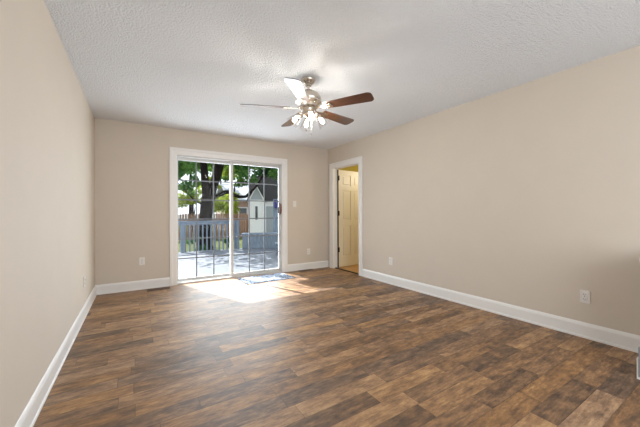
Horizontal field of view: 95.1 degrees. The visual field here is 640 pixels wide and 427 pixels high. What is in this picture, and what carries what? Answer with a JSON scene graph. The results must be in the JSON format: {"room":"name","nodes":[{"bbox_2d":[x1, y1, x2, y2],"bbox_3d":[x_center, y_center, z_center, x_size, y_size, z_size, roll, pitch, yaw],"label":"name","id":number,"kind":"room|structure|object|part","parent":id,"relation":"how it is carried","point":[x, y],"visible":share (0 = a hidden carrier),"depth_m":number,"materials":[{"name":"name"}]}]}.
{"room":"empty living room","nodes":[
{"label":"empty living room","id":0,"kind":"room"},
{"bbox_2d":[0,0,94,426],"bbox_3d":[-1.411,-0.098,1.252,0.100,2.440,6.821,0,0,-32],"label":"wall","id":1,"kind":"structure","parent":0,"point":[47,120],"depth_m":1.67,"materials":[{"name":"beige paint"}]},
{"bbox_2d":[15,285,96,426],"bbox_3d":[-1.341,1.054,1.257,0.017,0.136,6.561,0,0,-32],"label":"baseboard","id":2,"kind":"structure","parent":1,"relation":"attached to","point":[30,414],"depth_m":1.91,"materials":[{"name":"white paint"}]},
{"bbox_2d":[95,118,327,284],"bbox_3d":[-1.458,-0.097,5.157,3.978,2.440,0.160,0,0,-32],"label":"wall","id":3,"kind":"structure","parent":0,"point":[132,176],"depth_m":4.40,"materials":[{"name":"beige paint"}]},
{"bbox_2d":[96,277,169,294],"bbox_3d":[-2.703,1.059,4.266,0.915,0.136,0.017,0,0,-32],"label":"baseboard","id":4,"kind":"structure","parent":3,"relation":"attached to","point":[101,289],"depth_m":4.25,"materials":[{"name":"white paint"}]},
{"bbox_2d":[139,257,144,264],"bbox_3d":[-2.627,0.712,4.319,0.072,0.116,0.011,0,0,-32],"label":"wall outlet","id":5,"kind":"object","parent":3,"relation":"attached to","point":[141,259],"visible":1,"depth_m":4.32,"materials":[{"name":"white plastic"}]},
{"bbox_2d":[169,147,287,285],"bbox_3d":[-1.469,0.050,5.042,2.000,2.145,0.022,0,0,-32],"label":"door frame","id":6,"kind":"structure","parent":3,"relation":"attached to","point":[173,151],"depth_m":4.74,"materials":[{"name":"white paint"}]},
{"bbox_2d":[177,155,281,284],"bbox_3d":[-1.516,0.095,5.091,1.868,2.055,0.187,0,0,-32],"label":"door","id":7,"kind":"structure","parent":3,"relation":"in","point":[205,278],"depth_m":5.07,"materials":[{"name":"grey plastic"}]},
{"bbox_3d":[-1.920,0.102,4.889,0.900,1.981,0.036,0,0,-32],"label":"fixed panel","id":8,"kind":"part","parent":7,"relation":"part of","materials":[{"name":"clear glass"}]},
{"bbox_2d":[178,162,229,276],"bbox_3d":[-1.915,0.099,4.882,0.816,1.891,0.008,0,0,-32],"label":"grille","id":9,"kind":"object","parent":7,"relation":"attached to","point":[223,274],"depth_m":4.93,"materials":[{"name":"grey plastic"}]},
{"bbox_3d":[-1.150,0.099,5.314,0.940,1.981,0.036,0,0,-32],"label":"sliding panel","id":10,"kind":"part","parent":7,"relation":"part of","materials":[{"name":"clear glass"}]},
{"bbox_2d":[233,166,278,270],"bbox_3d":[-1.145,0.096,5.307,0.856,1.891,0.008,0,0,-32],"label":"grille","id":11,"kind":"object","parent":7,"relation":"attached to","point":[273,269],"depth_m":5.38,"materials":[{"name":"grey"}]},
{"bbox_2d":[288,260,328,271],"bbox_3d":[-0.223,1.050,5.825,0.943,0.136,0.017,0,0,-32],"label":"baseboard","id":12,"kind":"structure","parent":3,"relation":"attached to","point":[319,264],"depth_m":5.82,"materials":[{"name":"white paint"}]},
{"bbox_2d":[33,264,639,426],"bbox_3d":[1.355,1.153,3.507,7.178,0.080,7.700,0,0,-32],"label":"floor","id":13,"kind":"structure","parent":0,"point":[326,346],"depth_m":2.16,"materials":[{"name":"brown wood"}]},
{"bbox_2d":[147,287,169,290],"bbox_3d":[-2.391,1.123,4.335,0.300,0.006,0.110,0,0,-32],"label":"floor vent","id":14,"kind":"object","parent":13,"relation":"in","point":[161,288],"visible":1,"depth_m":4.34,"materials":[{"name":"brown metal"}]},
{"bbox_2d":[238,273,294,284],"bbox_3d":[-0.912,1.113,5.017,0.850,0.014,0.480,0,0,-34],"label":"door mat","id":15,"kind":"object","parent":13,"relation":"on","point":[277,276],"visible":1,"depth_m":4.97,"materials":[{"name":"white fabric"}]},
{"bbox_2d":[335,267,358,274],"bbox_3d":[0.533,1.110,5.612,0.040,0.012,0.794,0,0,-32],"label":"threshold","id":16,"kind":"object","parent":13,"relation":"on","point":[335,267],"visible":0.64,"depth_m":5.62,"materials":[{"name":"brown wood"}]},
{"bbox_2d":[44,0,639,148],"bbox_3d":[0.243,-1.373,2.294,4.018,0.100,6.821,0,0,-32],"label":"ceiling","id":17,"kind":"structure","parent":0,"point":[190,65],"depth_m":2.42,"materials":[{"name":"white paint"}]},
{"bbox_2d":[240,76,373,135],"bbox_3d":[-0.119,-1.040,2.930,1.262,0.564,1.239,0,0,-32],"label":"ceiling fan","id":18,"kind":"object","parent":17,"relation":"hanging from","point":[308,100],"visible":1,"depth_m":2.80,"materials":[{"name":"brown wood"}]},
{"bbox_3d":[-0.529,-1.031,2.829,0.470,0.006,0.138,0,12,-9],"label":"blade","id":19,"kind":"part","parent":18,"relation":"part of","materials":[{"name":"brown wood"}]},
{"bbox_3d":[-0.302,-1.031,3.267,0.138,0.006,0.470,-14,6,-26],"label":"blade","id":20,"kind":"part","parent":18,"relation":"part of","materials":[{"name":"brown wood"}]},
{"bbox_3d":[-0.182,-1.032,2.478,0.138,0.006,0.470,12,2,9],"label":"blade","id":21,"kind":"part","parent":18,"relation":"part of","materials":[{"name":"brown wood"}]},
{"bbox_3d":[-0.203,-0.964,2.877,0.088,0.074,0.054,0,0,-32],"label":"lamp arm","id":22,"kind":"part","parent":18,"relation":"part of","materials":[{"name":"white glass"}]},
{"bbox_3d":[-0.024,-0.965,2.907,0.088,0.074,0.054,0,0,-32],"label":"lamp arm","id":23,"kind":"part","parent":18,"relation":"part of","materials":[{"name":"white glass"}]},
{"bbox_3d":[0.185,-1.033,3.187,0.470,0.006,0.138,0,-12,-45],"label":"blade","id":24,"kind":"part","parent":18,"relation":"part of","materials":[{"name":"brown wood"}]},
{"bbox_3d":[0.259,-1.033,2.699,0.470,0.006,0.138,0,-12,27],"label":"blade","id":25,"kind":"part","parent":18,"relation":"part of","materials":[{"name":"brown wood"}]},
{"bbox_2d":[338,165,357,171],"bbox_3d":[1.962,-0.109,6.254,3.220,2.440,3.700,0,0,-32],"label":"wall","id":26,"kind":"structure","parent":0,"point":[352,168],"depth_m":7.61,"materials":[{"name":"yellow paint"}]},
{"bbox_2d":[328,45,639,335],"bbox_3d":[1.991,-0.109,3.296,0.120,2.440,6.661,0,0,-32],"label":"wall","id":27,"kind":"structure","parent":0,"point":[527,195],"depth_m":3.01,"materials":[{"name":"beige paint"}]},
{"bbox_2d":[329,156,362,275],"bbox_3d":[0.525,0.056,5.610,0.144,2.120,1.006,0,0,-32],"label":"door frame","id":28,"kind":"structure","parent":27,"relation":"attached to","point":[358,160],"depth_m":5.92,"materials":[{"name":"white paint"}]},
{"bbox_2d":[337,170,358,267],"bbox_3d":[0.687,0.113,6.181,0.803,1.995,0.107,0,0,-38],"label":"door","id":29,"kind":"structure","parent":27,"relation":"in","point":[347,181],"depth_m":6.12,"materials":[{"name":"beige paint"}]},
{"bbox_2d":[389,257,392,264],"bbox_3d":[1.107,0.754,4.583,0.011,0.116,0.072,0,0,-32],"label":"wall outlet","id":30,"kind":"object","parent":27,"relation":"attached to","point":[390,258],"visible":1,"depth_m":4.58,"materials":[{"name":"white plastic"}]},
{"bbox_2d":[362,269,639,352],"bbox_3d":[2.199,1.042,2.843,0.017,0.136,5.477,0,0,-32],"label":"baseboard","id":31,"kind":"structure","parent":27,"relation":"attached to","point":[624,340],"depth_m":2.99,"materials":[{"name":"white paint"}]},
{"bbox_2d":[580,289,589,303],"bbox_3d":[2.353,0.743,2.601,0.011,0.116,0.072,0,0,-32],"label":"wall outlet","id":32,"kind":"object","parent":27,"relation":"attached to","point":[584,294],"visible":1,"depth_m":2.60,"materials":[{"name":"white plastic"}]},
{"bbox_2d":[637,258,639,379],"bbox_3d":[2.378,0.704,2.035,0.535,0.810,0.150,0,0,-32],"label":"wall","id":33,"kind":"structure","parent":0,"point":[638,357],"depth_m":1.95,"materials":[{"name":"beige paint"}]},
{"bbox_2d":[638,346,639,376],"bbox_3d":[2.170,0.993,1.901,0.038,0.195,0.136,0,0,-32],"label":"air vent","id":34,"kind":"object","parent":33,"relation":"in","point":[639,346],"depth_m":1.95,"materials":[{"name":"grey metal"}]},
{"label":"outside","id":35,"kind":"structure","parent":0,"visible":0},
{"bbox_2d":[178,232,267,251],"bbox_3d":[-13.663,1.815,35.832,75.000,0.100,64.779,0,0,-32],"label":"ground","id":36,"kind":"structure","parent":35,"point":[240,239],"depth_m":15.72,"materials":[{"name":"green plant"}]},
{"bbox_2d":[178,185,201,213],"bbox_3d":[-9.323,-0.079,20.728,2.163,3.768,1.570,0,0,-32],"label":"young tree","id":37,"kind":"object","parent":36,"relation":"on","point":[186,203],"visible":0.56,"depth_m":20.52,"materials":[{"name":"green plant"}]},
{"bbox_2d":[186,236,205,250],"bbox_3d":[-4.953,1.330,11.759,0.674,0.851,0.796,0,0,18],"label":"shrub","id":38,"kind":"object","parent":36,"relation":"on","point":[200,248],"visible":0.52,"depth_m":11.83,"materials":[{"name":"green plant"}]},
{"bbox_2d":[181,162,220,231],"bbox_3d":[-11.687,-3.126,28.008,6.149,9.879,4.749,0,0,-32],"label":"shade tree","id":39,"kind":"object","parent":36,"relation":"on","point":[191,207],"visible":0.09,"depth_m":27.64,"materials":[{"name":"green plant"}]},
{"bbox_2d":[178,213,248,240],"bbox_3d":[-7.740,0.895,18.845,13.050,1.800,0.150,0,0,-32],"label":"picket fence","id":40,"kind":"object","parent":36,"relation":"on","point":[243,222],"visible":0.13,"depth_m":19.50,"materials":[{"name":"brown wood"}]},
{"bbox_2d":[209,166,238,217],"bbox_3d":[-7.719,-1.373,24.136,2.313,6.343,3.002,0,0,32],"label":"shade tree","id":41,"kind":"object","parent":36,"relation":"on","point":[225,172],"visible":0.19,"depth_m":24.28,"materials":[{"name":"green plant"}]},
{"bbox_2d":[214,192,240,216],"bbox_3d":[-7.227,-0.022,22.239,2.315,3.639,2.016,0,0,-11],"label":"young tree","id":42,"kind":"object","parent":36,"relation":"on","point":[223,206],"visible":0.55,"depth_m":21.94,"materials":[{"name":"green plant"}]},
{"bbox_2d":[178,246,277,277],"bbox_3d":[-3.067,1.488,7.235,6.900,0.480,5.079,0,0,-32],"label":"deck","id":43,"kind":"object","parent":36,"relation":"on","point":[186,267],"visible":0.29,"depth_m":7.45,"materials":[{"name":"paint"}]},
{"bbox_2d":[178,220,239,252],"bbox_3d":[-4.893,0.785,8.970,4.860,1.060,0.140,0,0,-32],"label":"deck railing","id":44,"kind":"object","parent":43,"relation":"on","point":[182,224],"visible":0.3,"depth_m":9.72,"materials":[{"name":"blue paint"}]},
{"bbox_3d":[-4.377,0.770,9.295,0.100,0.965,0.100,0,0,-32],"label":"post","id":45,"kind":"part","parent":44,"relation":"part of","materials":[{"name":"blue paint"}]},
{"bbox_3d":[-4.895,0.337,8.970,4.860,0.095,0.040,0,0,-32],"label":"rail","id":46,"kind":"part","parent":44,"relation":"part of","materials":[{"name":"blue paint"}]},
{"bbox_3d":[-2.887,0.765,10.232,0.100,0.965,0.100,0,0,-32],"label":"post","id":47,"kind":"part","parent":44,"relation":"part of","materials":[{"name":"blue paint"}]},
{"bbox_2d":[241,232,277,248],"bbox_3d":[-1.933,0.977,10.442,1.652,0.535,0.460,0,0,-6],"label":"bench","id":48,"kind":"object","parent":43,"relation":"on","point":[255,241],"visible":0.7,"depth_m":10.23,"materials":[{"name":"blue paint"}]},
{"bbox_3d":[-1.934,0.732,10.442,1.652,0.045,0.460,0,0,-6],"label":"seat","id":49,"kind":"part","parent":48,"relation":"part of","materials":[{"name":"blue paint"}]},
{"bbox_2d":[273,199,277,231],"bbox_3d":[-1.607,0.368,10.825,0.220,1.750,0.120,0,0,-32],"label":"post","id":50,"kind":"object","parent":43,"relation":"on","point":[275,210],"visible":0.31,"depth_m":10.76,"materials":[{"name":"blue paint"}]},
{"bbox_2d":[178,160,277,250],"bbox_3d":[-3.762,-2.656,12.784,8.115,8.997,8.748,0,0,42],"label":"oak tree","id":51,"kind":"object","parent":36,"relation":"on","point":[206,207],"visible":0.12,"depth_m":13.12,"materials":[{"name":"green plant"}]},
{"bbox_2d":[224,235,233,246],"bbox_3d":[-3.934,1.347,12.756,0.555,0.811,0.733,0,0,-32],"label":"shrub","id":52,"kind":"object","parent":36,"relation":"on","point":[233,235],"visible":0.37,"depth_m":12.69,"materials":[{"name":"green plant"}]},
{"bbox_2d":[216,183,248,231],"bbox_3d":[-6.870,-0.608,31.119,7.300,4.700,6.800,0,0,-32],"label":"brick house","id":53,"kind":"structure","parent":36,"relation":"on","point":[244,206],"depth_m":28.22,"materials":[{"name":"grey"}]},
{"bbox_3d":[-7.188,0.093,27.308,0.700,1.100,0.009,0,0,-32],"label":"pane","id":54,"kind":"part","parent":53,"relation":"part of","materials":[{"name":"grey glass"}]},
{"bbox_2d":[246,176,277,240],"bbox_3d":[-2.833,-0.343,19.172,3.790,4.140,2.680,0,0,-12],"label":"garden shed","id":55,"kind":"object","parent":36,"relation":"on","point":[271,191],"visible":0.42,"depth_m":18.18,"materials":[{"name":"white wood"}]},
{"bbox_3d":[-3.823,-0.009,17.623,0.140,0.800,0.009,0,0,-12],"label":"pane","id":56,"kind":"part","parent":55,"relation":"part of","materials":[{"name":"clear glass"}]},
{"bbox_3d":[-2.999,0.628,18.271,0.700,2.100,0.030,0,0,-12],"label":"door panel","id":57,"kind":"part","parent":55,"relation":"part of","materials":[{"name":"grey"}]},
{"bbox_2d":[247,167,277,179],"bbox_3d":[-3.897,-2.317,25.845,5.280,8.209,4.680,0,0,-32],"label":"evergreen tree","id":58,"kind":"object","parent":36,"relation":"on","point":[259,172],"visible":0.05,"depth_m":24.93,"materials":[{"name":"green plant"}]}
]}

